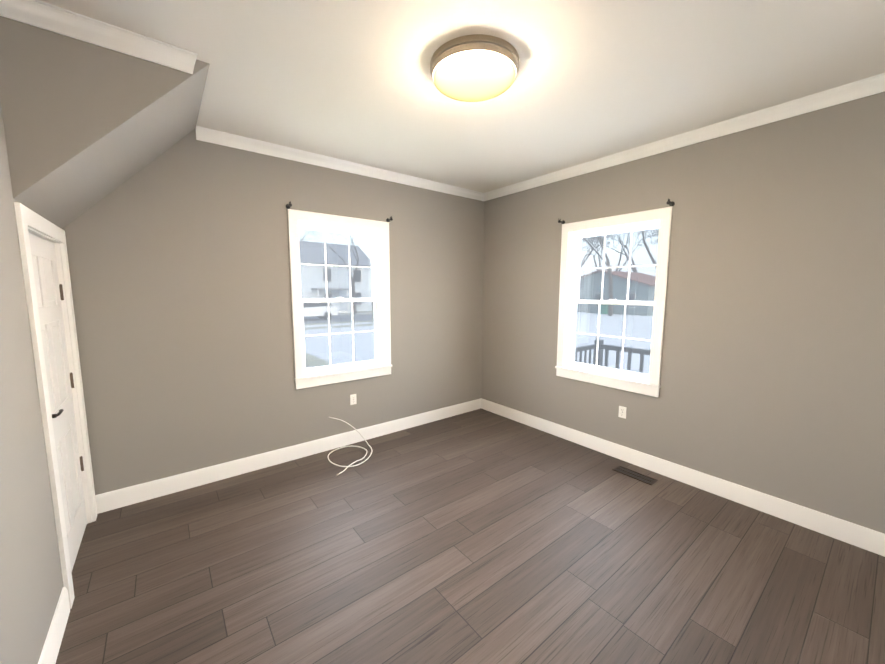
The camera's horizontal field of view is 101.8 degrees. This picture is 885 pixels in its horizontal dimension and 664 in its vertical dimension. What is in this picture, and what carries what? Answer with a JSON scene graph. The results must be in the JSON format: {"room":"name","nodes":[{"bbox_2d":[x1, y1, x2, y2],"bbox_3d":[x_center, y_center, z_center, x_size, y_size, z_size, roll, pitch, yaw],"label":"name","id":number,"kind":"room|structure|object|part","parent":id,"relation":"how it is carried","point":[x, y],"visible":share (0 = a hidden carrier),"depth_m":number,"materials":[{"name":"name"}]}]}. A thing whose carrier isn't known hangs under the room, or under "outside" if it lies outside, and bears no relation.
{"room":"empty bedroom","nodes":[
{"label":"empty bedroom","id":0,"kind":"room"},
{"bbox_2d":[0,101,63,663],"bbox_3d":[-1.163,0.136,0.518,0.200,3.000,5.100,-5,8,-38],"label":"wall","id":1,"kind":"structure","parent":0,"point":[31,583],"depth_m":1.54,"materials":[{"name":"grey paint"}]},
{"bbox_2d":[0,0,11,18],"bbox_3d":[-0.819,-1.285,0.131,0.064,0.088,3.750,-5,8,-38],"label":"crown molding","id":2,"kind":"structure","parent":1,"relation":"attached to","point":[5,5],"depth_m":1.60,"materials":[{"name":"white wood"}]},
{"bbox_2d":[38,587,69,663],"bbox_3d":[-0.820,1.585,0.415,0.016,0.145,3.795,-5,8,-38],"label":"baseboard","id":3,"kind":"structure","parent":1,"relation":"attached to","point":[52,644],"depth_m":1.70,"materials":[{"name":"white wood"}]},
{"bbox_2d":[14,202,96,608],"bbox_3d":[-2.391,0.399,2.140,0.224,2.104,1.025,-5,8,-38],"label":"door frame","id":4,"kind":"structure","parent":1,"relation":"attached to","point":[28,220],"depth_m":1.93,"materials":[{"name":"white painted wood"}]},
{"bbox_2d":[29,232,86,571],"bbox_3d":[-2.327,0.436,2.190,0.096,1.995,0.822,-5,8,-38],"label":"door leaf","id":5,"kind":"structure","parent":1,"relation":"in","point":[53,336],"depth_m":2.24,"materials":[{"name":"white wood"}]},
{"bbox_2d":[0,16,209,228],"bbox_3d":[-2.014,-1.135,2.294,0.847,0.921,1.080,-5,8,-38],"label":"ceiling bulkhead","id":6,"kind":"object","parent":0,"point":[87,125],"visible":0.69,"depth_m":1.81,"materials":[{"name":"grey paint"}]},
{"bbox_2d":[12,0,197,73],"bbox_3d":[-1.642,-1.479,1.816,0.676,0.088,0.064,-5,8,-38],"label":"crown molding","id":7,"kind":"structure","parent":6,"relation":"attached to","point":[50,17],"depth_m":1.78,"materials":[{"name":"white wood"}]},
{"bbox_2d":[62,128,483,494],"bbox_3d":[-1.105,-0.252,3.903,4.486,3.000,0.200,-5,8,-38],"label":"wall","id":8,"kind":"structure","parent":0,"point":[178,252],"depth_m":3.18,"materials":[{"name":"grey paint"}]},
{"bbox_2d":[95,398,481,513],"bbox_3d":[-1.056,1.178,3.970,4.050,0.145,0.016,-5,8,-38],"label":"baseboard","id":9,"kind":"structure","parent":8,"relation":"attached to","point":[119,498],"depth_m":3.42,"materials":[{"name":"white wood"}]},
{"bbox_2d":[287,209,391,388],"bbox_3d":[-1.099,-0.341,3.896,1.096,1.739,0.264,-5,8,-38],"label":"window","id":10,"kind":"structure","parent":8,"relation":"in","point":[340,278],"depth_m":3.89,"materials":[{"name":"white"}]},
{"bbox_2d":[286,201,392,221],"bbox_3d":[-1.008,-1.220,3.681,1.112,0.050,0.091,-5,8,-38],"label":"brackets","id":11,"kind":"object","parent":8,"relation":"attached to","point":[289,205],"visible":0.98,"depth_m":3.39,"materials":[{"name":"black metal"}]},
{"bbox_2d":[196,126,483,199],"bbox_3d":[-0.722,-1.712,3.867,3.193,0.088,0.064,-5,8,-38],"label":"crown molding","id":12,"kind":"structure","parent":8,"relation":"attached to","point":[204,134],"depth_m":3.51,"materials":[{"name":"white wood"}]},
{"bbox_2d":[350,394,356,404],"bbox_3d":[-0.986,0.747,3.979,0.072,0.116,0.009,-5,8,-38],"label":"outlet","id":13,"kind":"object","parent":8,"relation":"attached to","point":[353,400],"visible":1,"depth_m":3.97,"materials":[{"name":"white plastic"}]},
{"bbox_2d":[40,0,884,192],"bbox_3d":[0.467,-1.570,1.729,4.486,0.120,5.300,-5,8,-38],"label":"ceiling","id":14,"kind":"structure","parent":0,"point":[349,80],"depth_m":2.12,"materials":[{"name":"white paint"}]},
{"bbox_2d":[430,34,518,101],"bbox_3d":[0.184,-1.489,2.098,0.514,0.125,0.514,-5,8,-38],"label":"flush-mount ceiling light","id":15,"kind":"object","parent":14,"relation":"attached to","point":[475,68],"visible":1,"depth_m":1.96,"materials":[{"name":"white glass"}]},
{"bbox_3d":[0.184,-1.455,2.102,0.476,0.056,0.476,-5,8,-38],"label":"lamp shade","id":16,"kind":"part","parent":15,"relation":"part of","materials":[{"name":"white glass"}]},
{"bbox_2d":[56,409,884,663],"bbox_3d":[0.462,1.530,2.084,4.486,0.120,5.300,-5,8,-38],"label":"floor","id":17,"kind":"structure","parent":0,"point":[480,536],"depth_m":2.20,"materials":[{"name":"brown wood"}]},
{"bbox_2d":[328,417,372,475],"bbox_3d":[-0.948,1.102,3.679,0.520,0.363,0.586,-5,8,-38],"label":"cord","id":18,"kind":"object","parent":17,"relation":"on","point":[350,446],"visible":0.98,"depth_m":3.75,"materials":[{"name":"white plastic"}]},
{"bbox_2d":[612,465,657,484],"bbox_3d":[1.784,1.325,3.337,0.135,0.006,0.350,-5,8,-38],"label":"floor vent","id":19,"kind":"object","parent":17,"relation":"in","point":[636,475],"visible":1,"depth_m":3.33,"materials":[{"name":"brown"}]},
{"bbox_2d":[481,92,884,533],"bbox_3d":[2.215,-0.158,3.140,0.200,3.000,5.100,-5,8,-38],"label":"wall","id":20,"kind":"structure","parent":0,"point":[772,378],"depth_m":2.79,"materials":[{"name":"grey paint"}]},
{"bbox_2d":[555,206,671,396],"bbox_3d":[1.748,-0.300,3.721,0.264,1.709,1.106,-5,8,-38],"label":"window","id":21,"kind":"structure","parent":20,"relation":"in","point":[613,284],"depth_m":3.70,"materials":[{"name":"white"}]},
{"bbox_2d":[618,406,626,418],"bbox_3d":[1.804,0.804,3.605,0.009,0.116,0.072,-5,8,-38],"label":"outlet","id":22,"kind":"object","parent":20,"relation":"attached to","point":[622,411],"visible":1,"depth_m":3.60,"materials":[{"name":"white plastic"}]},
{"bbox_2d":[667,199,674,205],"bbox_3d":[1.969,-1.119,3.110,0.090,0.050,0.042,-5,8,-38],"label":"curtain rod bracket","id":23,"kind":"object","parent":20,"relation":"attached to","point":[670,203],"depth_m":3.12,"materials":[{"name":"black metal"}]},
{"bbox_2d":[480,73,884,200],"bbox_3d":[2.052,-1.605,2.972,0.064,0.088,4.900,-5,8,-38],"label":"crown molding","id":24,"kind":"structure","parent":20,"relation":"attached to","point":[875,84],"depth_m":2.81,"materials":[{"name":"white wood"}]},
{"bbox_2d":[482,399,884,556],"bbox_3d":[2.065,1.258,3.314,0.016,0.145,4.900,-5,8,-38],"label":"baseboard","id":25,"kind":"structure","parent":20,"relation":"attached to","point":[868,539],"depth_m":2.99,"materials":[{"name":"white wood"}]}
]}

